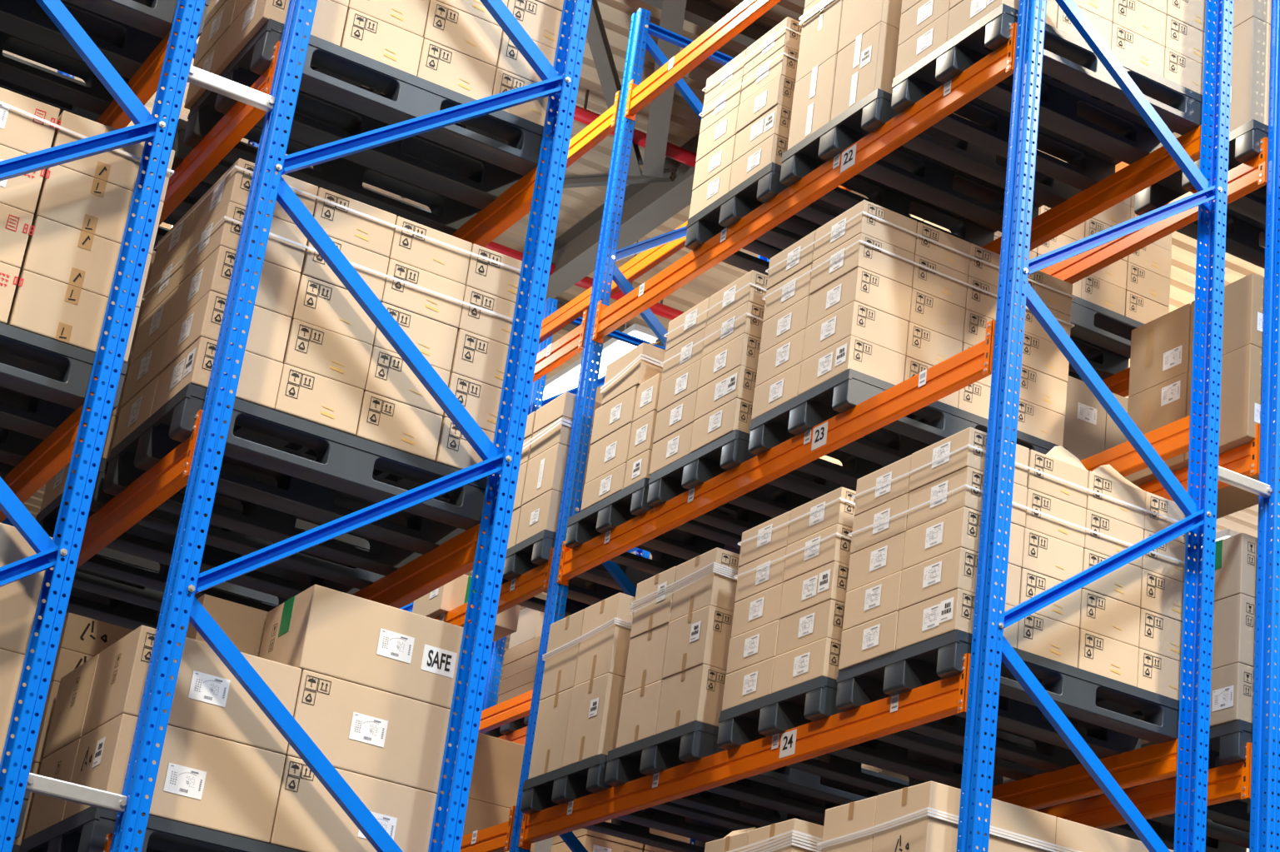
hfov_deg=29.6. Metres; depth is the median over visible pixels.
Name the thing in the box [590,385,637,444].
carton
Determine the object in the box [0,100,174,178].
band
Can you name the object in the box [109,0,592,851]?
frame
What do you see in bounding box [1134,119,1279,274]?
pallet
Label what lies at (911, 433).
pallet
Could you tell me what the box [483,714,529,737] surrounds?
pallet
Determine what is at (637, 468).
carton
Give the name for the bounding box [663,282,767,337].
band
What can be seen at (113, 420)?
carton
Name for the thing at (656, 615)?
carton
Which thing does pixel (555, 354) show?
beam
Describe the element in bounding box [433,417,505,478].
carton
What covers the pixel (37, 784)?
spacer
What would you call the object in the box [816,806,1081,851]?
band
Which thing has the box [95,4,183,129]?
beam
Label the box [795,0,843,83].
carton
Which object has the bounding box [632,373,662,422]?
carton
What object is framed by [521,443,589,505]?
carton
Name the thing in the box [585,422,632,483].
carton
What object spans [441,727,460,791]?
carton
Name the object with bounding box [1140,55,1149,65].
print
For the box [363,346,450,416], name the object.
carton
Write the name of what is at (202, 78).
spacer
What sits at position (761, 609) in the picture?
carton
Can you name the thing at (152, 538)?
pallet
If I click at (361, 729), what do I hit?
carton
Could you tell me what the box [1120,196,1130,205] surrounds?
carton
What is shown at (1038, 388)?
carton
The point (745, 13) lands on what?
beam
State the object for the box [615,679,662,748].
carton
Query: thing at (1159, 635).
carton
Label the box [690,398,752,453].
carton
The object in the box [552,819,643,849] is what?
carton
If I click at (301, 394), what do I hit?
carton
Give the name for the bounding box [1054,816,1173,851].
carton
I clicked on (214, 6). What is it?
carton
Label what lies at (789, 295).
carton
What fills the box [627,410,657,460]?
carton
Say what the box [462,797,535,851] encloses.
carton
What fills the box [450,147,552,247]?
beam
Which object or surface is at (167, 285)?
carton
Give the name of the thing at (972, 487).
band
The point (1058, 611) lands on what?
print
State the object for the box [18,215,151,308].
carton
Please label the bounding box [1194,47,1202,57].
print
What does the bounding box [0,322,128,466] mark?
pallet
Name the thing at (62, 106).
pallet
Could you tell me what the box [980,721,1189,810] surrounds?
beam
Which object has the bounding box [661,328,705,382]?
carton
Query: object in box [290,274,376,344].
carton
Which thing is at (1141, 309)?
carton
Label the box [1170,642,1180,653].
print
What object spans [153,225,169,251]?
pallet
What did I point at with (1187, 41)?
carton
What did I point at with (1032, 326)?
carton
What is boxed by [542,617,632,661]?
band
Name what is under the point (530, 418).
carton
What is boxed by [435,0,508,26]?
carton
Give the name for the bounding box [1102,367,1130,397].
beam
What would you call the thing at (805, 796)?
pallet
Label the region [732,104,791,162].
carton
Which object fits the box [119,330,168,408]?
carton
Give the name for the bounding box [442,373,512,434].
carton
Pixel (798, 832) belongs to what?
band
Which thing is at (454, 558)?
beam
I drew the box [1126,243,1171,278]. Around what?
carton
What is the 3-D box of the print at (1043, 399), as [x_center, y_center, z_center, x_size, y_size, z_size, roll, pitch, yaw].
[1.861,-0.125,11.081,0.051,0.034,0.001,19,-25,-25]
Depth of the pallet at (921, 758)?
10.40 m
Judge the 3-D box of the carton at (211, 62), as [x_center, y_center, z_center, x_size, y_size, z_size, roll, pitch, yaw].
[-1.482,-1.289,9.057,0.298,0.168,0.406,19,-25,-25]
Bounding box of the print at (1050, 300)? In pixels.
[1048,294,1057,303]
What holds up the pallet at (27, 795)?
on the beam
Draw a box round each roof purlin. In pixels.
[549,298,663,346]
[639,0,1278,254]
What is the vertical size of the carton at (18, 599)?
0.385 m
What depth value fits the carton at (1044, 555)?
9.57 m
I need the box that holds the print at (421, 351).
[418,343,430,355]
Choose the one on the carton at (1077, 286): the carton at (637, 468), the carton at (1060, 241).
the carton at (1060, 241)
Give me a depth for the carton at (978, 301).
11.05 m
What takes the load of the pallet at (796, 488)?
on the beam at (1172, 440)
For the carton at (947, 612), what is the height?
0.168 m
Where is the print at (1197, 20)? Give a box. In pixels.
[1195,14,1203,24]
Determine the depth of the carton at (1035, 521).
9.64 m
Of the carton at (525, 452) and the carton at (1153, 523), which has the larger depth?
the carton at (525, 452)
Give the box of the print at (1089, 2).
[1088,0,1097,8]
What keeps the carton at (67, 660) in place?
on the carton at (54, 685)
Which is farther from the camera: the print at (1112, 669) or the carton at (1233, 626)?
the carton at (1233, 626)
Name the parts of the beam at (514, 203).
rail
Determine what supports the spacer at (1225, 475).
attached to the frame at (1257, 839)
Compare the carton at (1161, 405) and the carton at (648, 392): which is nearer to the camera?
the carton at (1161, 405)
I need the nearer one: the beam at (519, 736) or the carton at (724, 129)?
the carton at (724, 129)
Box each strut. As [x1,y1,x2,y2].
[399,169,672,198]
[586,0,642,176]
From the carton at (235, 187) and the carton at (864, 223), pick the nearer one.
the carton at (235, 187)
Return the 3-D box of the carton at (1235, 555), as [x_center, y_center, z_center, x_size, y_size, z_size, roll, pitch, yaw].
[2.556,0.746,10.479,0.548,0.269,0.717,19,-25,-25]
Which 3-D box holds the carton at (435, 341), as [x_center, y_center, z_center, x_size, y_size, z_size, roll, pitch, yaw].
[-0.878,-0.251,8.576,0.296,0.168,0.417,19,-25,-25]
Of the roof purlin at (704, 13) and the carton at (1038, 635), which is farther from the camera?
the roof purlin at (704, 13)
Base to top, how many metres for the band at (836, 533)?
0.025 m
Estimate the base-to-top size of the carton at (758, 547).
0.168 m
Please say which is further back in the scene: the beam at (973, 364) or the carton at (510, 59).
the beam at (973, 364)
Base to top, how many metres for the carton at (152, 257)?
0.168 m
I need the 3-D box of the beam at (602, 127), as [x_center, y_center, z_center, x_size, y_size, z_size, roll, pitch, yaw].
[-1.016,-1.298,15.397,0.072,0.230,3.672,19,-25,-25]
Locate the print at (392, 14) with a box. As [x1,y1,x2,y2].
[390,8,403,20]
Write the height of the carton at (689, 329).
0.168 m
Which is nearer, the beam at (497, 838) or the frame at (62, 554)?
the frame at (62, 554)
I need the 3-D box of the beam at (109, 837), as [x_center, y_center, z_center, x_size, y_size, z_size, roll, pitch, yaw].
[-2.499,1.862,8.806,0.072,0.230,3.672,19,-25,-25]
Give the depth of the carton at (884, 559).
9.86 m
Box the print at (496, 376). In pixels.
[494,368,504,379]
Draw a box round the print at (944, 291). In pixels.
[941,286,951,295]
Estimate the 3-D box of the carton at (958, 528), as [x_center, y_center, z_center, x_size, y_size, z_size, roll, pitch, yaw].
[1.280,0.486,9.608,0.298,0.168,0.392,19,-25,-25]
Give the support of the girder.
attached to the wall at (576, 203)
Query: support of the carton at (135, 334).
on the carton at (116, 413)
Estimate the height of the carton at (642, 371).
0.310 m
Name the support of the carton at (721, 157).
on the carton
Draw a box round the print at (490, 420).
[487,413,497,423]
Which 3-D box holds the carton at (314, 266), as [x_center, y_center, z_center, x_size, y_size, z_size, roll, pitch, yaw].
[-1.112,-0.494,8.515,0.296,0.168,0.417,19,-25,-25]
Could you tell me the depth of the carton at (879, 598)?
9.79 m
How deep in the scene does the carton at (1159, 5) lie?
10.81 m
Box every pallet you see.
[0,0,209,115]
[0,52,100,121]
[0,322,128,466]
[0,433,15,479]
[0,786,30,839]
[11,844,21,851]
[19,806,302,851]
[35,458,384,612]
[66,547,278,630]
[103,383,498,576]
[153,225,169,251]
[154,118,431,246]
[183,18,553,234]
[474,529,655,617]
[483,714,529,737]
[520,753,786,851]
[565,477,742,574]
[604,720,909,826]
[647,428,856,535]
[684,162,846,275]
[717,675,1046,793]
[748,368,1066,489]
[779,88,1081,247]
[835,629,1196,771]
[891,3,1217,190]
[1002,778,1278,851]
[1068,294,1144,381]
[1122,719,1279,836]
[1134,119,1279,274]
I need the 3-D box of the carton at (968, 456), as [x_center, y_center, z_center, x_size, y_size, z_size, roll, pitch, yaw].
[1.319,0.177,9.738,0.298,0.168,0.392,19,-25,-25]
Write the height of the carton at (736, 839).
0.470 m
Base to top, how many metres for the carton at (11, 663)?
0.385 m
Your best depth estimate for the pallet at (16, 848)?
8.11 m
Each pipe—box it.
[484,241,684,320]
[573,89,697,168]
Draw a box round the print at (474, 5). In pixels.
[473,0,484,11]
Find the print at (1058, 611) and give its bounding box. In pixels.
[1052,603,1063,614]
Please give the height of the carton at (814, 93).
0.394 m
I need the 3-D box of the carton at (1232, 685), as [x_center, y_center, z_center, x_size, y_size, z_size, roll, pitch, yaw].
[2.487,1.256,10.264,0.548,0.244,0.717,19,-25,-25]
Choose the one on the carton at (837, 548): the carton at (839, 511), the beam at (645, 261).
the carton at (839, 511)
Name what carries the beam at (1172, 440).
attached to the frame at (1201, 515)
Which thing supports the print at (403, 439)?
attached to the carton at (382, 420)
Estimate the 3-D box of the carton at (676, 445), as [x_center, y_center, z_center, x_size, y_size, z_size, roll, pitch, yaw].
[0.278,0.154,11.899,0.298,0.168,0.396,19,-25,-25]
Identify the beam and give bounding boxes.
[0,376,104,522]
[75,409,216,568]
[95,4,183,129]
[102,832,113,851]
[158,40,290,226]
[352,501,496,608]
[435,547,553,627]
[441,805,516,851]
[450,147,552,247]
[478,689,532,733]
[498,726,527,745]
[517,652,973,850]
[532,308,588,382]
[538,220,687,343]
[556,319,995,586]
[565,89,621,169]
[592,22,1017,343]
[624,0,781,120]
[838,185,851,191]
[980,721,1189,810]
[981,112,1211,257]
[1038,742,1255,829]
[1040,137,1268,283]
[1080,400,1200,477]
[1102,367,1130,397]
[1115,161,1129,172]
[1137,423,1260,502]
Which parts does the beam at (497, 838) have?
rail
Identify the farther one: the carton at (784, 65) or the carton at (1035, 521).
the carton at (784, 65)
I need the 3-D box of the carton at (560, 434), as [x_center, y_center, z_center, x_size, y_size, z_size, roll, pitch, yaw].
[-0.302,0.140,13.339,0.496,0.158,0.356,19,-25,-25]
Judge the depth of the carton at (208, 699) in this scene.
7.67 m
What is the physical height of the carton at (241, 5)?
0.168 m
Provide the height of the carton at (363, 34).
0.168 m
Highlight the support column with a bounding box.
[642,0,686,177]
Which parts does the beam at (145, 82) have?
rail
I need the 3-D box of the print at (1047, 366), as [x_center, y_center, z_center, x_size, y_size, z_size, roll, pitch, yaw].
[1.884,-0.280,11.145,0.051,0.034,0.001,19,-25,-25]
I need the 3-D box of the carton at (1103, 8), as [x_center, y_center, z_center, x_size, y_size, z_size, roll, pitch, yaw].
[1.860,-1.839,10.766,0.296,0.169,0.392,19,-25,-25]
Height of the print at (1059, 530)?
0.034 m
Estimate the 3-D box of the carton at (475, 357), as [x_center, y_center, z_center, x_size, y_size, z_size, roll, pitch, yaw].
[-0.617,-0.163,8.700,0.296,0.168,0.417,19,-25,-25]
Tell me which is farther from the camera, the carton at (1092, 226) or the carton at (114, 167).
the carton at (1092, 226)
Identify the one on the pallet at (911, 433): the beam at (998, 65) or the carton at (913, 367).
the carton at (913, 367)
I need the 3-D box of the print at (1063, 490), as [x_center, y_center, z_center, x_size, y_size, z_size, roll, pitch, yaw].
[1.705,0.255,9.707,0.051,0.034,0.001,19,-25,-25]
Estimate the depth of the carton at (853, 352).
10.66 m
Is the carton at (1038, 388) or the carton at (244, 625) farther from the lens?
the carton at (1038, 388)
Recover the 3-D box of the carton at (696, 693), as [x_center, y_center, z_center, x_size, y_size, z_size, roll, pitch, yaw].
[0.411,1.321,11.105,0.546,0.267,0.369,19,-25,-25]
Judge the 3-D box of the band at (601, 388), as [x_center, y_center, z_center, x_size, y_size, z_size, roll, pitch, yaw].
[0.099,-0.204,12.694,0.469,0.093,0.419,19,-25,-25]
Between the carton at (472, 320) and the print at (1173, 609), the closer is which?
the carton at (472, 320)
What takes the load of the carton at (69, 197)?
on the carton at (55, 251)
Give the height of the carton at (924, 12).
0.169 m
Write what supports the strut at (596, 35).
attached to the roof purlin at (704, 13)
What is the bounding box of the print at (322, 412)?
[321,405,334,418]
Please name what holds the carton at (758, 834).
on the carton
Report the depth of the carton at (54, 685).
8.31 m
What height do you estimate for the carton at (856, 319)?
0.168 m
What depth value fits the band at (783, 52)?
12.30 m
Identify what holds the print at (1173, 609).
attached to the carton at (1160, 595)
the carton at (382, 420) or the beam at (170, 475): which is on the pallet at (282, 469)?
the carton at (382, 420)
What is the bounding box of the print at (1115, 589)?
[1114,582,1124,593]
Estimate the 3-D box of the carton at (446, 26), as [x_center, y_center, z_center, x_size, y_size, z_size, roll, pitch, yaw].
[-0.744,-1.383,9.037,0.296,0.168,0.407,19,-25,-25]
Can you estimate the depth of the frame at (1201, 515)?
9.78 m
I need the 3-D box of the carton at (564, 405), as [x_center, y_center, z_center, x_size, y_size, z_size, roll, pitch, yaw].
[-0.284,0.000,13.396,0.496,0.143,0.356,19,-25,-25]
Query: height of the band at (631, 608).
0.074 m
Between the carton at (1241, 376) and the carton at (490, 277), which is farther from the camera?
the carton at (1241, 376)
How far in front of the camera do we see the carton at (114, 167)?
8.00 m
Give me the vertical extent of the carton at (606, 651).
0.411 m
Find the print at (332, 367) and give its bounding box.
[330,360,343,373]
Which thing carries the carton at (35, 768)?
on the pallet at (16, 848)
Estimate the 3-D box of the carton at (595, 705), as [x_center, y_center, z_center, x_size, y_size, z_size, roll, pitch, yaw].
[-0.033,1.508,11.878,0.548,0.414,0.364,19,-25,-25]
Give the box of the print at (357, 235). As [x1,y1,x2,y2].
[355,228,368,240]
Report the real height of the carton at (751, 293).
0.168 m
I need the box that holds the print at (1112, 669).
[1110,663,1120,674]
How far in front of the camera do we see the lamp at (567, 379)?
21.69 m
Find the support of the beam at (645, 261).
attached to the frame at (613, 272)
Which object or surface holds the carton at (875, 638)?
on the pallet at (1113, 717)
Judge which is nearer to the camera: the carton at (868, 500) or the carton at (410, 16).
the carton at (410, 16)
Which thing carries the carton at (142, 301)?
on the carton at (135, 334)
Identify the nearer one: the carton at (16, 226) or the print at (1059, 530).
the carton at (16, 226)
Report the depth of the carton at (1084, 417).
12.50 m
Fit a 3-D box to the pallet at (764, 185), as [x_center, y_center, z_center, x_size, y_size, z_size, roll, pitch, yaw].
[0.949,-0.923,12.346,1.202,0.162,0.806,19,-25,-25]
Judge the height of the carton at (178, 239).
0.168 m
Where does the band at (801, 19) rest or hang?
attached to the carton at (819, 38)
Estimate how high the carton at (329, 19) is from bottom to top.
0.168 m
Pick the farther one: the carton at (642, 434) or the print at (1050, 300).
the carton at (642, 434)
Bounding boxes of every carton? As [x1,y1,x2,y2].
[0,87,61,154]
[0,144,50,214]
[0,203,34,268]
[0,262,24,323]
[0,522,53,655]
[0,648,30,772]
[5,269,139,363]
[13,762,41,845]
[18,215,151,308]
[24,737,80,838]
[31,681,59,764]
[32,164,163,254]
[39,455,77,512]
[43,653,99,758]
[49,647,94,682]
[50,110,174,202]
[57,612,133,656]
[62,713,285,843]
[73,415,118,473]
[81,625,301,754]
[110,374,127,417]
[111,374,159,449]
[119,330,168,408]
[125,332,136,374]
[129,287,177,365]
[134,291,145,333]
[139,244,187,323]
[143,252,155,292]
[149,202,197,281]
[149,336,283,416]
[159,290,291,373]
[169,245,300,328]
[178,201,307,284]
[179,593,267,657]
[184,25,230,109]
[189,158,318,241]
[193,0,236,66]
[203,0,227,28]
[222,0,347,66]
[231,0,348,23]
[258,584,463,709]
[268,756,437,851]
[273,363,363,435]
[282,318,372,389]
[284,669,450,793]
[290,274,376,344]
[299,237,388,300]
[312,187,396,257]
[339,8,423,94]
[347,0,429,37]
[353,391,442,461]
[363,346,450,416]
[372,302,457,371]
[380,258,465,328]
[388,216,472,284]
[412,574,520,642]
[416,39,496,124]
[422,0,502,66]
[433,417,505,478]
[433,791,450,842]
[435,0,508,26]
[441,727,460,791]
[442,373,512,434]
[449,328,520,392]
[457,285,527,349]
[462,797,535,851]
[464,244,532,303]
[468,732,524,808]
[491,68,559,126]
[495,30,565,83]
[497,681,533,704]
[498,666,536,695]
[501,651,538,680]
[502,0,571,50]
[503,636,540,666]
[507,507,521,548]
[508,607,544,649]
[512,462,527,511]
[515,489,582,544]
[519,435,532,465]
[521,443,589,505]
[523,411,536,439]
[527,687,572,779]
[528,416,592,460]
[532,391,601,433]
[534,0,575,14]
[539,608,584,700]
[551,835,642,851]
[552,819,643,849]
[562,672,625,767]
[573,592,635,686]
[580,463,627,511]
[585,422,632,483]
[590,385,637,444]
[601,341,666,405]
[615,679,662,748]
[622,622,668,694]
[623,449,652,488]
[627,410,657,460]
[630,566,676,638]
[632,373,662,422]
[642,827,693,851]
[648,422,693,475]
[652,390,697,443]
[655,663,767,737]
[657,358,701,413]
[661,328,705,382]
[662,605,733,679]
[665,297,710,351]
[669,547,739,622]
[688,164,732,219]
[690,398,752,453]
[692,134,736,190]
[693,365,757,420]
[695,105,738,162]
[697,333,761,388]
[699,77,742,134]
[702,301,764,358]
[703,49,746,105]
[704,826,755,851]
[706,269,767,326]
[722,657,775,710]
[726,619,779,674]
[728,134,788,191]
[731,582,783,637]
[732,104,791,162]
[734,546,786,602]
[735,74,795,133]
[738,510,791,567]
[740,45,798,104]
[742,16,801,75]
[747,818,823,851]
[751,362,801,420]
[755,328,805,387]
[759,295,809,354]
[762,263,812,322]
[766,230,816,289]
[771,637,841,693]
[776,599,845,656]
[779,561,849,618]
[783,523,852,582]
[786,54,837,150]
[787,487,856,545]
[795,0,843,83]
[798,335,905,394]
[801,301,908,361]
[804,0,815,8]
[806,267,911,328]
[809,233,914,294]
[812,199,917,261]
[821,796,876,851]
[830,21,970,120]
[837,0,902,52]
[838,611,898,670]
[842,571,901,631]
[846,532,906,592]
[850,493,909,554]
[853,454,911,516]
[871,781,1055,851]
[895,10,949,76]
[896,588,1018,650]
[897,0,950,46]
[898,547,1021,610]
[901,0,921,14]
[902,507,1024,570]
[903,356,959,418]
[905,322,962,366]
[906,467,1027,530]
[908,288,965,342]
[908,427,1029,492]
[911,214,925,221]
[911,254,967,308]
[914,222,970,275]
[923,219,950,232]
[946,0,1057,41]
[949,0,963,9]
[950,230,1036,253]
[957,382,1010,418]
[961,343,1012,392]
[962,308,1015,354]
[964,276,1016,320]
[967,243,1019,293]
[994,235,1036,260]
[1013,398,1064,446]
[1015,365,1067,415]
[1016,612,1079,667]
[1017,329,1069,382]
[1018,567,1081,627]
[1020,305,1070,343]
[1021,527,1083,581]
[1024,488,1085,547]
[1025,445,1088,508]
[1027,270,1072,316]
[1036,234,1075,254]
[1036,254,1081,298]
[1039,204,1085,240]
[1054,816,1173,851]
[1055,4,1111,49]
[1062,375,1105,460]
[1073,0,1113,21]
[1077,628,1138,687]
[1079,588,1140,647]
[1080,274,1125,315]
[1081,548,1141,607]
[1083,509,1143,567]
[1084,218,1127,261]
[1085,464,1145,528]
[1090,258,1127,289]
[1091,202,1130,226]
[1104,392,1128,450]
[1110,23,1164,76]
[1111,0,1165,46]
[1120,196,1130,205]
[1124,290,1169,323]
[1124,372,1272,518]
[1125,262,1170,307]
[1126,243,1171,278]
[1128,303,1190,397]
[1130,194,1135,208]
[1130,207,1171,251]
[1136,0,1166,14]
[1136,648,1190,700]
[1137,608,1192,662]
[1139,568,1194,622]
[1140,662,1279,744]
[1141,530,1195,585]
[1143,491,1195,547]
[1163,47,1213,95]
[1164,14,1214,64]
[1165,0,1215,34]
[1172,16,1270,138]
[1185,343,1279,493]
[1188,273,1278,370]
[1196,593,1277,673]
[1199,532,1278,602]
[1219,0,1271,33]
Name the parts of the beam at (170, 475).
rail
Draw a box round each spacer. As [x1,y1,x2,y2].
[25,772,127,812]
[187,64,274,112]
[1217,465,1272,498]
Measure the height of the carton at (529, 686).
0.103 m
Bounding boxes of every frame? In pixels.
[0,0,205,851]
[1,41,258,526]
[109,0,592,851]
[399,602,413,612]
[482,298,665,710]
[509,8,769,851]
[956,0,1233,851]
[1249,0,1279,851]
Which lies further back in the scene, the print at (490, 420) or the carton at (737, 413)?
the carton at (737, 413)
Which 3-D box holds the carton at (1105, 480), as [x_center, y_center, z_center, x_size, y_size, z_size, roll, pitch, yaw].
[1.844,0.317,10.007,0.296,0.250,0.392,19,-25,-25]
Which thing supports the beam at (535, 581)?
attached to the frame at (613, 272)
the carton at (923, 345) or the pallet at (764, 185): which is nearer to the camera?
the carton at (923, 345)
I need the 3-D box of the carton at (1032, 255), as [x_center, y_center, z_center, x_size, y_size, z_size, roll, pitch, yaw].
[1.843,-0.817,12.740,0.296,0.168,0.387,19,-25,-25]
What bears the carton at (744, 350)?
on the carton at (739, 382)
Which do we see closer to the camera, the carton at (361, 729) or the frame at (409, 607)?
the carton at (361, 729)
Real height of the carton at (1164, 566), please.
0.168 m
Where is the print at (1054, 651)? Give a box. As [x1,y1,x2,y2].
[1050,643,1060,655]
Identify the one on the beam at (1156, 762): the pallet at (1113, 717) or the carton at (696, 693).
the pallet at (1113, 717)
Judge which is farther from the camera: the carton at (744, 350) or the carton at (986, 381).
the carton at (744, 350)
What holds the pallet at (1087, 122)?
on the beam at (998, 65)
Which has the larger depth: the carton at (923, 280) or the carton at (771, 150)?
the carton at (771, 150)
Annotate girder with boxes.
[534,132,699,300]
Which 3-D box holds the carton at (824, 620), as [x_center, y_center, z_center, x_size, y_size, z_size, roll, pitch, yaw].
[0.813,0.895,10.283,0.298,0.168,0.397,19,-25,-25]
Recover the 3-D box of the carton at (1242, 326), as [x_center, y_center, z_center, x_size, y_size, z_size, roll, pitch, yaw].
[2.795,-0.376,10.796,0.558,0.344,0.398,19,-25,-25]
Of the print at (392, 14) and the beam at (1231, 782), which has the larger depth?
the beam at (1231, 782)
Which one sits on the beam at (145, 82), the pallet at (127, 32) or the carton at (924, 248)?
the pallet at (127, 32)
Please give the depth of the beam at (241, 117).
8.84 m
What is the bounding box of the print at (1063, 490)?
[1060,483,1070,495]
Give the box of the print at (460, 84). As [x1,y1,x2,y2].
[458,78,470,90]
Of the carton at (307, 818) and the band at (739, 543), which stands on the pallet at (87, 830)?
the carton at (307, 818)
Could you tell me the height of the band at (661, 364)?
0.025 m
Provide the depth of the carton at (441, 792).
14.18 m
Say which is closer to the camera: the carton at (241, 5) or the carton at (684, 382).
the carton at (241, 5)
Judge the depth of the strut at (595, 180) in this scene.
21.41 m
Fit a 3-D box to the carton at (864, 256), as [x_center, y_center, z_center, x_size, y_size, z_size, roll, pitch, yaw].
[1.004,-0.688,10.992,0.298,0.168,0.392,19,-25,-25]
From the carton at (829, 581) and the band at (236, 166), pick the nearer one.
the band at (236, 166)
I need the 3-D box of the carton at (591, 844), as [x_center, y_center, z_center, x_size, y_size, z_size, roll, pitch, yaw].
[-0.283,2.730,14.740,0.396,0.339,0.448,19,-25,-25]
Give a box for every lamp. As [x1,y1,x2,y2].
[535,239,658,406]
[1215,528,1240,541]
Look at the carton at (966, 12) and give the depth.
10.50 m
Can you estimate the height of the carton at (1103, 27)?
0.169 m
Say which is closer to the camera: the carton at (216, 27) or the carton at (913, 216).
the carton at (216, 27)
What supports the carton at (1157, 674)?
on the pallet at (1113, 717)
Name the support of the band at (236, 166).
attached to the carton at (178, 239)
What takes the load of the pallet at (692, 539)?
on the beam at (1172, 440)
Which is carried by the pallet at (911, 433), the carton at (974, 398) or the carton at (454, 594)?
the carton at (974, 398)
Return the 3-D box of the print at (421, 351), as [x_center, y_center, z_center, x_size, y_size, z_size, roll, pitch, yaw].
[-0.748,-0.266,8.406,0.051,0.034,0.001,19,-25,-25]
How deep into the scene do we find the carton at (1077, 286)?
12.74 m
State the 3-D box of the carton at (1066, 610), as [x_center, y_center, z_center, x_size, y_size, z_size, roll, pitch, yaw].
[1.517,0.730,9.669,0.296,0.168,0.392,19,-25,-25]
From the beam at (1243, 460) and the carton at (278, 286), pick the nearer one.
the carton at (278, 286)
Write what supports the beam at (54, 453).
attached to the frame at (62, 554)
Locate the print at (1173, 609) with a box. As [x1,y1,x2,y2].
[1172,602,1181,613]
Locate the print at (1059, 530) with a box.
[1058,522,1068,534]
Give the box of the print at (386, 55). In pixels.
[383,48,397,60]
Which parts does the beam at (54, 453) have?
rail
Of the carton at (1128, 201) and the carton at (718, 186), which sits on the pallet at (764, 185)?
the carton at (718, 186)
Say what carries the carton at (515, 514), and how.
on the pallet at (590, 587)
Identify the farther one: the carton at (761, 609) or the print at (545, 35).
the carton at (761, 609)
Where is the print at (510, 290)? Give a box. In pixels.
[508,283,517,294]
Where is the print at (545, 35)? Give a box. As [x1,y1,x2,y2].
[542,29,555,40]
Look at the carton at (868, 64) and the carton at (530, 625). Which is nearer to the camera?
the carton at (868, 64)
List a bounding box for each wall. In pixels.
[2,0,1279,772]
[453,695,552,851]
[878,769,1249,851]
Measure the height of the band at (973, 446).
0.025 m
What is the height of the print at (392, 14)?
0.034 m
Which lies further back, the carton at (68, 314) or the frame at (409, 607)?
the frame at (409, 607)
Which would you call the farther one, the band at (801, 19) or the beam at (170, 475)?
the band at (801, 19)
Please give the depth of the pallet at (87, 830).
7.54 m
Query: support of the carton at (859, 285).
on the carton at (856, 319)
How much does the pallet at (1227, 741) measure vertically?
0.162 m
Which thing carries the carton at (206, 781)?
on the pallet at (87, 830)
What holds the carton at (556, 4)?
on the carton at (541, 22)
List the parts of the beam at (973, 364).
number plate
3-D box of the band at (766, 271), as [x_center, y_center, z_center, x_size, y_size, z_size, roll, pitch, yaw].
[1.317,-0.667,11.415,1.216,0.025,0.806,19,-25,-25]
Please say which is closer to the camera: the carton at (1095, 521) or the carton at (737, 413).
the carton at (1095, 521)
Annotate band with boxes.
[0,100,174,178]
[141,215,524,323]
[152,164,520,271]
[522,418,592,450]
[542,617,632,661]
[600,353,663,393]
[629,562,738,614]
[660,312,762,366]
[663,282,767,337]
[698,51,797,116]
[702,26,801,92]
[726,829,822,851]
[733,532,851,579]
[737,497,855,545]
[762,239,1074,328]
[765,210,1075,300]
[798,0,832,26]
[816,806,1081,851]
[847,483,1185,563]
[851,443,1179,522]
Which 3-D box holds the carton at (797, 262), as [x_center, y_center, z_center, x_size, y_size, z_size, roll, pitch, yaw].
[0.829,-0.731,11.382,0.298,0.168,0.390,19,-25,-25]
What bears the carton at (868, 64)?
on the pallet at (938, 177)
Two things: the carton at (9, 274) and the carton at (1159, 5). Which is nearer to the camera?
the carton at (9, 274)
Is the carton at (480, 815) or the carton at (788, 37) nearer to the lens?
the carton at (788, 37)
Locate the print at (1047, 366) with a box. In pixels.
[1045,360,1054,369]
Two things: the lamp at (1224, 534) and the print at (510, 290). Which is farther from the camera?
the lamp at (1224, 534)
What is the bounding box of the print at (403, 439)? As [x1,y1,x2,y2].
[401,432,414,444]
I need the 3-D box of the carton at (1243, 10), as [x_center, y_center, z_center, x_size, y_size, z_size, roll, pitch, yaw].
[2.911,-1.935,11.638,0.546,0.499,0.696,19,-25,-25]
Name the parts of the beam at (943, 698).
number plate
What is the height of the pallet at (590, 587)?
0.162 m
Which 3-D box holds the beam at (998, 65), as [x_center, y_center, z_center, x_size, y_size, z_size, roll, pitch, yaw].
[0.691,-1.079,11.743,0.072,0.230,3.672,19,-25,-25]
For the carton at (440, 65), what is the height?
0.168 m
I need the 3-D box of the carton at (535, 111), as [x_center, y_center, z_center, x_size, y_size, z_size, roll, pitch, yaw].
[-0.506,-1.140,9.098,0.296,0.168,0.407,19,-25,-25]
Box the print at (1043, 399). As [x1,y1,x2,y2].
[1042,393,1051,403]
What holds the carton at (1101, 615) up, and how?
on the carton at (1098, 654)
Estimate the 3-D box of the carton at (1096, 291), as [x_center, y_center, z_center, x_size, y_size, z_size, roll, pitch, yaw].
[2.360,-0.640,12.992,0.296,0.168,0.387,19,-25,-25]
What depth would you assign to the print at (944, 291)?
10.96 m
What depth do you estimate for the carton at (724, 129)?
12.45 m

